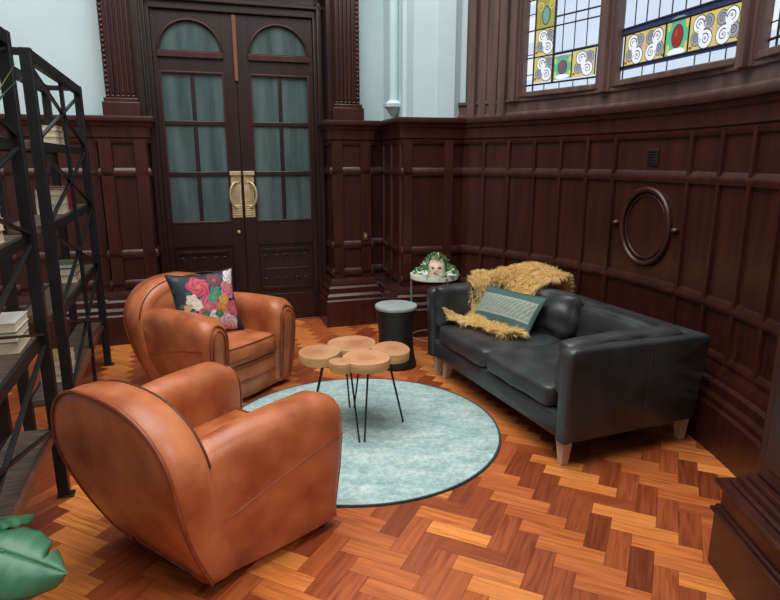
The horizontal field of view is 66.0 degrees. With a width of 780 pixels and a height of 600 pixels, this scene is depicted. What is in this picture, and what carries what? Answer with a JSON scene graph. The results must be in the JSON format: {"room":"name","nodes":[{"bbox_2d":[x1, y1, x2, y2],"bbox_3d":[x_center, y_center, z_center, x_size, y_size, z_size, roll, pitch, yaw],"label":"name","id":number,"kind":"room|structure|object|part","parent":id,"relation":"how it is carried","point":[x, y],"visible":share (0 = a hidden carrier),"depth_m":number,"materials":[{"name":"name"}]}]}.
{"room":"living room","nodes":[
{"label":"living room","id":0,"kind":"room"},
{"bbox_2d":[0,0,145,114],"bbox_3d":[-3.752,-2.706,4.884,3.140,2.350,0.060,-4,14,-17],"label":"wall","id":1,"kind":"structure","parent":0,"point":[65,33],"depth_m":5.25,"materials":[{"name":"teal paint"}]},
{"bbox_2d":[96,0,141,115],"bbox_3d":[-2.413,-2.693,5.202,0.310,2.120,0.300,-4,14,-17],"label":"trim","id":2,"kind":"structure","parent":1,"relation":"attached to","point":[121,99],"depth_m":5.24,"materials":[{"name":"brown wood"}]},
{"bbox_2d":[149,8,247,292],"bbox_3d":[-1.847,-1.217,5.964,0.773,3.060,0.126,-4,14,-17],"label":"door","id":3,"kind":"structure","parent":1,"relation":"in","point":[195,58],"depth_m":5.90,"materials":[{"name":"brown wood"}]},
{"bbox_3d":[-1.904,-1.707,5.874,0.588,1.915,0.006,-4,14,-17],"label":"pane","id":4,"kind":"part","parent":3,"relation":"part of","materials":[{"name":"clear glass"}]},
{"bbox_3d":[-1.904,-0.287,6.204,0.578,0.560,0.048,-4,14,-17],"label":"carved panel","id":5,"kind":"part","parent":3,"relation":"part of","materials":[{"name":"brown wood"}]},
{"bbox_3d":[-1.582,-1.058,6.052,0.022,0.272,0.092,10,16,37],"label":"pull handle","id":6,"kind":"part","parent":3,"relation":"part of","materials":[{"name":"gold metal"}]},
{"bbox_3d":[-1.558,-1.069,6.090,0.112,0.465,0.030,-4,14,-17],"label":"handle plate","id":7,"kind":"part","parent":3,"relation":"part of","materials":[{"name":"gold metal"}]},
{"bbox_2d":[128,0,332,293],"bbox_3d":[-1.508,-1.907,5.975,1.850,4.400,0.550,-4,14,-17],"label":"trim","id":8,"kind":"structure","parent":1,"relation":"attached to","point":[318,11],"depth_m":5.82,"materials":[{"name":"brown wood"}]},
{"bbox_2d":[0,143,159,295],"bbox_3d":[-3.658,-0.568,5.381,2.920,2.060,0.380,-4,14,-17],"label":"wall","id":9,"kind":"structure","parent":0,"point":[123,155],"depth_m":5.48,"materials":[{"name":"brown wood"}]},
{"bbox_2d":[0,114,160,348],"bbox_3d":[-3.595,-0.570,5.347,3.020,2.080,0.480,-4,14,-17],"label":"trim","id":10,"kind":"structure","parent":9,"relation":"attached to","point":[102,131],"depth_m":5.46,"materials":[{"name":"brown wood"}]},
{"bbox_2d":[295,316,319,319],"bbox_3d":[-1.501,0.234,6.450,1.750,0.012,0.100,-4,14,-17],"label":"trim","id":11,"kind":"structure","parent":9,"relation":"attached to","point":[318,316],"depth_m":6.59,"materials":[{"name":"brown wood"}]},
{"bbox_2d":[8,318,735,599],"bbox_3d":[-1.400,1.089,2.821,9.200,0.003,11.000,0,13,0],"label":"floor","id":12,"kind":"structure","parent":0,"point":[629,515],"depth_m":2.80,"materials":[{"name":"brown wood"}]},
{"bbox_2d":[0,514,68,599],"bbox_3d":[-1.465,1.059,1.787,0.954,0.526,0.735,-13,18,-43],"label":"monstera plant","id":13,"kind":"object","parent":12,"relation":"on","point":[28,570],"visible":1,"depth_m":2.04,"materials":[{"name":"green plant"}]},
{"bbox_2d":[0,26,75,529],"bbox_3d":[-1.504,0.116,2.033,0.301,2.250,1.815,-4,14,-19],"label":"bookcase","id":14,"kind":"object","parent":12,"relation":"on","point":[23,455],"visible":0.94,"depth_m":2.70,"materials":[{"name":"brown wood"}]},
{"bbox_2d":[0,230,5,243],"bbox_3d":[-1.676,-0.241,2.418,0.150,0.050,0.270,-4,14,-18],"label":"book","id":15,"kind":"object","parent":14,"relation":"on","point":[1,232],"visible":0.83,"depth_m":2.54,"materials":[{"name":"beige paper"}]},
{"bbox_3d":[-1.512,-0.950,1.782,0.264,0.060,1.782,-4,14,-19],"label":"rail","id":16,"kind":"part","parent":14,"relation":"part of","materials":[{"name":"black metal"}]},
{"bbox_3d":[-1.604,0.878,2.176,0.016,0.051,1.750,-4,14,-19],"label":"shelf rail","id":17,"kind":"part","parent":14,"relation":"part of","materials":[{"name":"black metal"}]},
{"bbox_3d":[-1.894,-0.064,2.804,0.081,2.250,0.065,-4,14,-19],"label":"post","id":18,"kind":"part","parent":14,"relation":"part of","materials":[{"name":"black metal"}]},
{"bbox_3d":[-1.512,-0.512,1.884,0.212,0.051,1.750,-4,14,-19],"label":"shelf rail","id":19,"kind":"part","parent":14,"relation":"part of","materials":[{"name":"black metal"}]},
{"bbox_2d":[0,63,19,99],"bbox_3d":[-1.753,-0.894,2.541,0.355,0.387,0.409,-7,15,-29],"label":"spiky plant","id":20,"kind":"object","parent":14,"relation":"on","point":[1,85],"visible":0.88,"depth_m":2.62,"materials":[{"name":"green plant"}]},
{"bbox_3d":[-1.512,-0.090,1.982,0.176,0.045,1.760,-4,14,-19],"label":"shelf","id":21,"kind":"part","parent":14,"relation":"part of","materials":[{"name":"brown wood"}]},
{"bbox_3d":[-1.512,-0.084,1.984,0.212,0.051,1.750,-4,14,-19],"label":"shelf rail","id":22,"kind":"part","parent":14,"relation":"part of","materials":[{"name":"black metal"}]},
{"bbox_2d":[0,329,30,354],"bbox_3d":[-1.746,0.190,2.727,0.150,0.050,0.250,-5,14,-20],"label":"book","id":23,"kind":"object","parent":14,"relation":"on","point":[10,348],"visible":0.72,"depth_m":2.64,"materials":[{"name":"beige paper"}]},
{"bbox_2d":[0,319,29,343],"bbox_3d":[-1.745,0.144,2.715,0.150,0.045,0.250,-5,14,-19],"label":"book","id":24,"kind":"object","parent":23,"relation":"on","point":[23,329],"visible":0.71,"depth_m":2.63,"materials":[{"name":"beige paper"}]},
{"bbox_2d":[0,311,28,332],"bbox_3d":[-1.748,0.101,2.712,0.150,0.040,0.230,-4,14,-18],"label":"book","id":25,"kind":"object","parent":24,"relation":"on","point":[9,321],"visible":1,"depth_m":2.69,"materials":[{"name":"white paper"}]},
{"bbox_3d":[-1.512,0.387,2.094,0.176,0.045,1.760,-4,14,-19],"label":"shelf","id":26,"kind":"part","parent":14,"relation":"part of","materials":[{"name":"brown wood"}]},
{"bbox_3d":[-1.512,0.394,2.095,0.212,0.051,1.750,-4,14,-19],"label":"shelf rail","id":27,"kind":"part","parent":14,"relation":"part of","materials":[{"name":"black metal"}]},
{"bbox_3d":[-1.512,0.864,2.205,0.176,0.045,1.760,-4,14,-19],"label":"shelf","id":28,"kind":"part","parent":14,"relation":"part of","materials":[{"name":"brown wood"}]},
{"bbox_2d":[0,47,114,430],"bbox_3d":[-2.215,-0.350,4.033,0.301,2.250,1.780,-4,14,-19],"label":"bookcase","id":29,"kind":"object","parent":12,"relation":"on","point":[60,297],"visible":0.82,"depth_m":3.63,"materials":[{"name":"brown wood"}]},
{"bbox_3d":[-2.038,-0.158,3.208,0.081,2.250,0.065,-4,14,-19],"label":"post","id":30,"kind":"part","parent":29,"relation":"part of","materials":[{"name":"black metal"}]},
{"bbox_3d":[-2.222,-0.985,3.882,0.176,0.045,1.725,-4,14,-19],"label":"shelf","id":31,"kind":"part","parent":29,"relation":"part of","materials":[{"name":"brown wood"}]},
{"bbox_3d":[-2.222,-0.979,3.884,0.212,0.051,1.715,-4,14,-19],"label":"shelf rail","id":32,"kind":"part","parent":29,"relation":"part of","materials":[{"name":"black metal"}]},
{"bbox_3d":[-2.222,-1.416,3.781,0.264,0.060,1.747,-4,14,-19],"label":"rail","id":33,"kind":"part","parent":29,"relation":"part of","materials":[{"name":"black metal"}]},
{"bbox_3d":[-2.222,-0.557,3.982,0.176,0.045,1.725,-4,14,-19],"label":"shelf","id":34,"kind":"part","parent":29,"relation":"part of","materials":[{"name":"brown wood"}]},
{"bbox_3d":[-1.830,-0.175,3.279,0.081,2.250,0.065,-4,14,-19],"label":"post","id":35,"kind":"part","parent":29,"relation":"part of","materials":[{"name":"black metal"}]},
{"bbox_3d":[-2.222,-0.550,3.983,0.212,0.051,1.715,-4,14,-19],"label":"shelf rail","id":36,"kind":"part","parent":29,"relation":"part of","materials":[{"name":"black metal"}]},
{"bbox_2d":[36,202,69,213],"bbox_3d":[-2.232,-0.611,3.982,0.150,0.060,0.260,-5,14,-19],"label":"book","id":37,"kind":"object","parent":29,"relation":"on","point":[64,208],"visible":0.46,"depth_m":3.89,"materials":[{"name":"beige paper"}]},
{"bbox_2d":[35,194,68,204],"bbox_3d":[-2.232,-0.667,3.969,0.150,0.055,0.250,-4,14,-18],"label":"book","id":38,"kind":"object","parent":37,"relation":"on","point":[54,199],"visible":0.46,"depth_m":3.87,"materials":[{"name":"beige paper"}]},
{"bbox_2d":[34,188,67,195],"bbox_3d":[-2.232,-0.714,3.959,0.150,0.040,0.220,-4,14,-16],"label":"book","id":39,"kind":"object","parent":38,"relation":"on","point":[53,191],"visible":0.54,"depth_m":3.87,"materials":[{"name":"beige paper"}]},
{"bbox_2d":[43,137,64,144],"bbox_3d":[-2.266,-1.054,3.980,0.150,0.045,0.260,-4,14,-17],"label":"book","id":40,"kind":"object","parent":29,"relation":"on","point":[57,140],"visible":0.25,"depth_m":3.88,"materials":[{"name":"beige paper"}]},
{"bbox_2d":[42,130,63,137],"bbox_3d":[-2.268,-1.098,3.975,0.150,0.042,0.250,-4,14,-16],"label":"book","id":41,"kind":"object","parent":40,"relation":"on","point":[52,133],"visible":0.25,"depth_m":3.88,"materials":[{"name":"beige paper"}]},
{"bbox_2d":[42,125,62,131],"bbox_3d":[-2.267,-1.133,3.965,0.150,0.030,0.230,-4,14,-18],"label":"book","id":42,"kind":"object","parent":41,"relation":"on","point":[58,128],"visible":0.38,"depth_m":3.88,"materials":[{"name":"beige paper"}]},
{"bbox_3d":[-2.315,0.412,4.175,0.016,0.051,1.715,-4,14,-19],"label":"shelf rail","id":43,"kind":"part","parent":29,"relation":"part of","materials":[{"name":"black metal"}]},
{"bbox_2d":[40,361,75,383],"bbox_3d":[-2.078,0.450,3.772,0.150,0.050,0.260,-4,14,-16],"label":"book","id":44,"kind":"object","parent":29,"relation":"on","point":[58,376],"visible":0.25,"depth_m":3.66,"materials":[{"name":"beige paper"}]},
{"bbox_2d":[40,353,75,375],"bbox_3d":[-2.075,0.402,3.753,0.150,0.050,0.250,-4,14,-17],"label":"book","id":45,"kind":"object","parent":44,"relation":"on","point":[57,368],"visible":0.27,"depth_m":3.65,"materials":[{"name":"beige paper"}]},
{"bbox_2d":[52,347,73,365],"bbox_3d":[-2.078,0.356,3.752,0.150,0.040,0.240,-4,14,-18],"label":"book","id":46,"kind":"object","parent":45,"relation":"on","point":[55,351],"visible":0.23,"depth_m":3.73,"materials":[{"name":"beige paper"}]},
{"bbox_3d":[-2.222,-0.080,4.093,0.176,0.045,1.725,-4,14,-19],"label":"shelf","id":47,"kind":"part","parent":29,"relation":"part of","materials":[{"name":"brown wood"}]},
{"bbox_3d":[-2.222,-0.073,4.095,0.212,0.051,1.715,-4,14,-19],"label":"shelf rail","id":48,"kind":"part","parent":29,"relation":"part of","materials":[{"name":"black metal"}]},
{"bbox_3d":[-2.599,-0.526,4.787,0.081,2.250,0.065,-4,14,-19],"label":"post","id":49,"kind":"part","parent":29,"relation":"part of","materials":[{"name":"black metal"}]},
{"bbox_2d":[50,186,72,209],"bbox_3d":[-2.308,-0.713,4.200,0.150,0.160,0.036,-4,14,-19],"label":"book","id":50,"kind":"object","parent":29,"relation":"on","point":[69,190],"visible":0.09,"depth_m":4.20,"materials":[{"name":"red paper"}]},
{"bbox_3d":[-2.222,0.398,4.205,0.176,0.045,1.725,-4,14,-19],"label":"shelf","id":51,"kind":"part","parent":29,"relation":"part of","materials":[{"name":"brown wood"}]},
{"bbox_2d":[61,272,80,282],"bbox_3d":[-2.289,-0.167,4.257,0.150,0.050,0.250,-5,14,-20],"label":"book","id":52,"kind":"object","parent":29,"relation":"on","point":[64,279],"visible":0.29,"depth_m":4.17,"materials":[{"name":"beige paper"}]},
{"bbox_2d":[60,264,79,275],"bbox_3d":[-2.288,-0.215,4.241,0.150,0.050,0.240,-4,14,-17],"label":"book","id":53,"kind":"object","parent":52,"relation":"on","point":[65,271],"visible":0.23,"depth_m":4.14,"materials":[{"name":"beige paper"}]},
{"bbox_2d":[59,259,78,268],"bbox_3d":[-2.291,-0.256,4.239,0.150,0.030,0.220,-5,14,-21],"label":"book","id":54,"kind":"object","parent":53,"relation":"on","point":[67,263],"visible":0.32,"depth_m":4.16,"materials":[{"name":"paper"}]},
{"bbox_3d":[-2.391,-0.543,4.857,0.081,2.250,0.065,-4,14,-19],"label":"post","id":55,"kind":"part","parent":29,"relation":"part of","materials":[{"name":"black metal"}]},
{"bbox_2d":[51,362,342,586],"bbox_3d":[-0.834,0.682,2.687,0.933,0.851,0.935,9,16,34],"label":"armchair","id":56,"kind":"object","parent":12,"relation":"on","point":[212,486],"visible":1,"depth_m":2.37,"materials":[{"name":"orange leather"}]},
{"bbox_3d":[-0.988,0.715,2.469,0.837,0.817,0.395,9,16,34],"label":"backrest","id":57,"kind":"part","parent":56,"relation":"part of","materials":[{"name":"orange leather"}]},
{"bbox_3d":[-1.073,0.687,2.934,0.227,0.648,0.809,8,15,31],"label":"armrest","id":58,"kind":"part","parent":56,"relation":"part of","materials":[{"name":"orange leather"}]},
{"bbox_2d":[193,409,246,437],"bbox_3d":[-0.752,0.708,2.814,0.536,0.173,0.582,9,16,34],"label":"seat cushion","id":59,"kind":"object","parent":56,"relation":"on","point":[203,425],"depth_m":2.96,"materials":[{"name":"orange leather"}]},
{"bbox_3d":[-0.527,0.774,2.562,0.227,0.648,0.809,10,16,36],"label":"armrest","id":60,"kind":"part","parent":56,"relation":"part of","materials":[{"name":"orange leather"}]},
{"bbox_2d":[123,272,295,398],"bbox_3d":[-1.341,0.259,4.500,0.935,0.851,0.933,8,15,30],"label":"armchair","id":61,"kind":"object","parent":12,"relation":"on","point":[165,340],"visible":0.7,"depth_m":4.31,"materials":[{"name":"orange leather"}]},
{"bbox_3d":[-1.571,0.211,4.630,0.395,0.817,0.837,8,15,30],"label":"backrest","id":62,"kind":"part","parent":61,"relation":"part of","materials":[{"name":"orange leather"}]},
{"bbox_3d":[-1.462,0.391,4.206,0.809,0.648,0.227,9,16,33],"label":"armrest","id":63,"kind":"part","parent":61,"relation":"part of","materials":[{"name":"orange leather"}]},
{"bbox_2d":[164,267,244,329],"bbox_3d":[-1.345,0.024,4.385,0.513,0.459,0.226,-11,17,-39],"label":"floral cushion","id":64,"kind":"object","parent":61,"relation":"on","point":[210,294],"visible":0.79,"depth_m":4.33,"materials":[{"name":"fabric"}]},
{"bbox_2d":[226,328,275,367],"bbox_3d":[-1.218,0.328,4.441,0.582,0.173,0.536,8,15,30],"label":"seat cushion","id":65,"kind":"object","parent":61,"relation":"on","point":[248,347],"depth_m":4.33,"materials":[{"name":"orange leather"}]},
{"bbox_3d":[-1.241,0.528,4.501,0.600,0.255,0.600,8,15,30],"label":"seat frame","id":66,"kind":"part","parent":61,"relation":"part of","materials":[{"name":"orange leather"}]},
{"bbox_3d":[-1.119,0.261,4.762,0.809,0.648,0.227,7,15,28],"label":"armrest","id":67,"kind":"part","parent":61,"relation":"part of","materials":[{"name":"orange leather"}]},
{"bbox_2d":[243,378,500,507],"bbox_3d":[-0.200,0.831,3.891,1.813,0.011,1.813,0,13,0],"label":"round rug","id":68,"kind":"object","parent":12,"relation":"on","point":[445,439],"visible":0.66,"depth_m":3.73,"materials":[{"name":"teal carpet"}]},
{"bbox_2d":[298,336,409,442],"bbox_3d":[-0.219,0.571,3.888,0.601,0.523,0.612,10,17,37],"label":"table","id":69,"kind":"object","parent":68,"relation":"on","point":[357,355],"visible":0.98,"depth_m":3.74,"materials":[{"name":"brown wood"}]},
{"bbox_3d":[-0.449,0.599,3.898,0.157,0.464,0.121,0,13,0],"label":"hairpin leg","id":70,"kind":"part","parent":69,"relation":"part of","materials":[{"name":"black metal"}]},
{"bbox_3d":[-0.248,0.555,4.086,0.120,0.464,0.157,0,13,0],"label":"hairpin leg","id":71,"kind":"part","parent":69,"relation":"part of","materials":[{"name":"black metal"}]},
{"bbox_3d":[-0.188,0.644,3.704,0.120,0.464,0.157,0,13,0],"label":"hairpin leg","id":72,"kind":"part","parent":69,"relation":"part of","materials":[{"name":"black metal"}]},
{"bbox_3d":[0.014,0.592,3.926,0.156,0.464,0.100,0,13,0],"label":"hairpin leg","id":73,"kind":"part","parent":69,"relation":"part of","materials":[{"name":"black metal"}]},
{"bbox_2d":[375,300,416,370],"bbox_3d":[0.050,0.295,5.059,0.352,0.526,0.352,0,13,0],"label":"stool","id":74,"kind":"object","parent":12,"relation":"on","point":[395,318],"visible":0.7,"depth_m":4.93,"materials":[{"name":"black metal"}]},
{"bbox_2d":[410,270,458,341],"bbox_3d":[0.395,0.110,5.427,0.430,0.711,0.430,0,13,0],"label":"tray table","id":75,"kind":"object","parent":12,"relation":"on","point":[421,278],"visible":0.54,"depth_m":5.24,"materials":[{"name":"white metal"}]},
{"bbox_2d":[410,270,458,282],"bbox_3d":[0.395,-0.215,5.351,0.430,0.043,0.430,0,13,0],"label":"tray","id":76,"kind":"object","parent":75,"relation":"on","point":[421,278],"depth_m":5.21,"materials":[{"name":"white ceramic"}]},
{"bbox_2d":[412,252,460,279],"bbox_3d":[0.409,-0.312,5.297,0.435,0.232,0.393,1,13,4],"label":"planter","id":77,"kind":"object","parent":75,"relation":"on","point":[436,268],"visible":1,"depth_m":5.25,"materials":[{"name":"paint"}]},
{"bbox_2d":[427,280,710,465],"bbox_3d":[1.094,0.370,4.242,1.028,0.751,1.810,-5,14,-21],"label":"leather sofa","id":78,"kind":"object","parent":12,"relation":"on","point":[622,370],"visible":0.7,"depth_m":3.52,"materials":[{"name":"black leather"}]},
{"bbox_3d":[0.781,0.133,4.987,1.021,0.554,0.122,-5,14,-21],"label":"armrest","id":79,"kind":"part","parent":78,"relation":"part of","materials":[{"name":"grey leather"}]},
{"bbox_3d":[0.392,0.522,4.872,0.071,0.170,0.071,-5,14,-21],"label":"leg","id":80,"kind":"part","parent":78,"relation":"part of","materials":[{"name":"brown wood"}]},
{"bbox_3d":[0.468,0.539,4.797,0.086,0.170,0.071,-5,14,-21],"label":"leg","id":81,"kind":"part","parent":78,"relation":"part of","materials":[{"name":"brown wood"}]},
{"bbox_3d":[0.784,0.533,4.151,0.300,0.145,1.730,-5,14,-21],"label":"rail","id":82,"kind":"part","parent":78,"relation":"part of","materials":[{"name":"grey leather"}]},
{"bbox_2d":[439,324,568,367],"bbox_3d":[0.880,0.303,4.532,0.854,0.190,0.745,-5,14,-21],"label":"seat cushion","id":83,"kind":"object","parent":78,"relation":"on","point":[469,346],"depth_m":4.30,"materials":[{"name":"grey leather"}]},
{"bbox_2d":[442,261,573,339],"bbox_3d":[0.960,-0.030,4.727,0.784,0.460,1.112,11,17,39],"label":"sheepskin throw","id":84,"kind":"object","parent":78,"relation":"on","point":[530,276],"visible":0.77,"depth_m":4.78,"materials":[{"name":"yellow fur"}]},
{"bbox_2d":[474,285,547,338],"bbox_3d":[0.877,0.083,4.550,0.221,0.297,0.630,-9,16,-33],"label":"lumbar pillow","id":85,"kind":"object","parent":78,"relation":"on","point":[512,308],"visible":0.75,"depth_m":4.45,"materials":[{"name":"fabric"}]},
{"bbox_2d":[486,342,559,405],"bbox_3d":[1.148,0.454,3.888,0.854,0.191,0.746,-5,14,-21],"label":"seat cushion","id":86,"kind":"object","parent":78,"relation":"on","point":[526,371],"depth_m":3.77,"materials":[{"name":"grey leather"}]},
{"bbox_2d":[532,289,583,339],"bbox_3d":[1.213,0.102,4.405,0.211,0.350,0.407,-11,17,-38],"label":"leather cushion","id":87,"kind":"object","parent":78,"relation":"on","point":[558,317],"visible":0.73,"depth_m":4.30,"materials":[{"name":"black leather"}]},
{"bbox_3d":[0.991,0.859,3.427,0.071,0.170,0.071,-5,14,-21],"label":"leg","id":88,"kind":"part","parent":78,"relation":"part of","materials":[{"name":"brown wood"}]},
{"bbox_3d":[1.494,0.283,4.388,0.165,0.535,1.729,-5,14,-21],"label":"backrest","id":89,"kind":"part","parent":78,"relation":"part of","materials":[{"name":"grey leather"}]},
{"bbox_3d":[1.411,0.487,3.470,1.021,0.554,0.122,-5,14,-21],"label":"armrest","id":90,"kind":"part","parent":78,"relation":"part of","materials":[{"name":"grey leather"}]},
{"bbox_3d":[1.816,0.783,3.752,0.071,0.170,0.071,-5,14,-21],"label":"leg","id":91,"kind":"part","parent":78,"relation":"part of","materials":[{"name":"brown wood"}]},
{"bbox_2d":[325,144,462,284],"bbox_3d":[-0.024,-0.749,6.159,1.507,2.060,0.607,7,15,29],"label":"wall","id":92,"kind":"structure","parent":0,"point":[427,190],"depth_m":5.95,"materials":[{"name":"brown wood"}]},
{"bbox_2d":[233,14,318,317],"bbox_3d":[-1.135,-1.268,6.182,0.753,3.060,0.126,-4,14,-17],"label":"door","id":93,"kind":"structure","parent":92,"relation":"in","point":[275,94],"depth_m":6.16,"materials":[{"name":"brown wood"}]},
{"bbox_3d":[-1.432,-1.078,6.128,0.112,0.465,0.030,-4,14,-17],"label":"handle plate","id":94,"kind":"part","parent":93,"relation":"part of","materials":[{"name":"gold metal"}]},
{"bbox_3d":[-1.390,-1.072,6.111,0.092,0.272,0.022,4,14,17],"label":"pull handle","id":95,"kind":"part","parent":93,"relation":"part of","materials":[{"name":"gold metal"}]},
{"bbox_3d":[-1.111,-1.764,6.117,0.588,1.915,0.006,-4,14,-17],"label":"pane","id":96,"kind":"part","parent":93,"relation":"part of","materials":[{"name":"clear glass"}]},
{"bbox_3d":[-1.111,-0.344,6.448,0.578,0.560,0.048,-4,14,-17],"label":"carved panel","id":97,"kind":"part","parent":93,"relation":"part of","materials":[{"name":"brown wood"}]},
{"bbox_2d":[363,233,367,239],"bbox_3d":[-0.253,-0.661,6.222,0.044,0.070,0.020,-4,14,-17],"label":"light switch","id":98,"kind":"object","parent":92,"relation":"attached to","point":[365,235],"visible":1,"depth_m":6.22,"materials":[{"name":"brown metal"}]},
{"bbox_2d":[317,117,464,336],"bbox_3d":[-0.061,-0.738,6.068,1.668,2.080,0.689,7,15,28],"label":"trim","id":99,"kind":"structure","parent":92,"relation":"attached to","point":[343,301],"depth_m":5.97,"materials":[{"name":"brown wood"}]},
{"bbox_2d":[359,0,467,120],"bbox_3d":[0.074,-2.883,5.645,1.413,2.350,0.545,9,16,34],"label":"wall","id":100,"kind":"structure","parent":0,"point":[432,45],"depth_m":5.55,"materials":[{"name":"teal paint"}]},
{"bbox_2d":[330,0,363,119],"bbox_3d":[-0.448,-2.833,5.806,0.310,2.120,0.300,-4,14,-17],"label":"trim","id":101,"kind":"structure","parent":100,"relation":"attached to","point":[346,105],"depth_m":5.82,"materials":[{"name":"brown wood"}]},
{"bbox_3d":[-0.418,-2.888,5.696,0.246,1.964,0.038,-4,14,-17],"label":"bead moulding","id":102,"kind":"part","parent":101,"relation":"part of","materials":[{"name":"brown wood"}]},
{"bbox_2d":[383,0,399,116],"bbox_3d":[0.035,-2.859,5.432,0.194,2.300,0.194,5,14,22],"label":"trim","id":103,"kind":"structure","parent":100,"relation":"attached to","point":[392,106],"depth_m":5.54,"materials":[{"name":"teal paint"}]},
{"bbox_2d":[460,131,779,381],"bbox_3d":[1.583,-0.254,4.035,0.854,2.060,4.443,-3,14,-14],"label":"wall","id":104,"kind":"structure","parent":0,"point":[646,221],"depth_m":4.29,"materials":[{"name":"brown wood"}]},
{"bbox_2d":[518,0,603,97],"bbox_3d":[1.387,-2.532,4.723,0.090,1.735,0.840,-9,16,-34],"label":"window","id":105,"kind":"structure","parent":104,"relation":"in","point":[561,39],"depth_m":4.87,"materials":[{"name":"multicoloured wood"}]},
{"bbox_2d":[458,81,779,477],"bbox_3d":[1.506,-0.259,4.013,0.853,2.080,4.345,-3,14,-14],"label":"trim","id":106,"kind":"structure","parent":104,"relation":"attached to","point":[728,420],"depth_m":3.76,"materials":[{"name":"brown wood"}]},
{"bbox_2d":[458,0,779,117],"bbox_3d":[1.581,-2.337,3.547,0.898,2.260,4.467,-3,14,-14],"label":"window frame","id":107,"kind":"structure","parent":104,"relation":"attached to","point":[494,27],"depth_m":4.94,"materials":[{"name":"brown wood"}]},
{"bbox_2d":[612,186,678,266],"bbox_3d":[1.810,-0.521,4.282,0.062,0.569,0.650,-4,14,-18],"label":"trim","id":108,"kind":"structure","parent":104,"relation":"attached to","point":[662,200],"depth_m":4.25,"materials":[{"name":"brown wood"}]},
{"bbox_2d":[647,149,658,164],"bbox_3d":[1.825,-0.994,4.170,0.018,0.110,0.100,-4,14,-18],"label":"air vent","id":109,"kind":"object","parent":104,"relation":"in","point":[653,154],"visible":1,"depth_m":4.16,"materials":[{"name":"black metal"}]},
{"bbox_2d":[610,0,742,87],"bbox_3d":[1.844,-2.200,3.764,0.090,1.525,1.185,-4,14,-16],"label":"window","id":110,"kind":"structure","parent":104,"relation":"in","point":[654,40],"depth_m":3.92,"materials":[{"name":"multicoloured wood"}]},
{"bbox_2d":[708,327,779,599],"bbox_3d":[1.722,-0.781,1.587,0.764,4.200,1.128,1,13,3],"label":"trim","id":111,"kind":"structure","parent":104,"relation":"attached to","point":[744,548],"depth_m":2.32,"materials":[{"name":"brown wood"}]},
{"bbox_2d":[753,0,779,60],"bbox_3d":[2.002,-2.052,2.664,0.090,1.735,0.846,1,13,2],"label":"window","id":112,"kind":"structure","parent":104,"relation":"in","point":[767,43],"depth_m":3.18,"materials":[{"name":"brown wood"}]},
{"bbox_3d":[2.015,-2.073,2.659,0.004,1.690,0.756,1,13,2],"label":"pane","id":113,"kind":"part","parent":112,"relation":"part of","materials":[{"name":"clear glass"}]}
]}

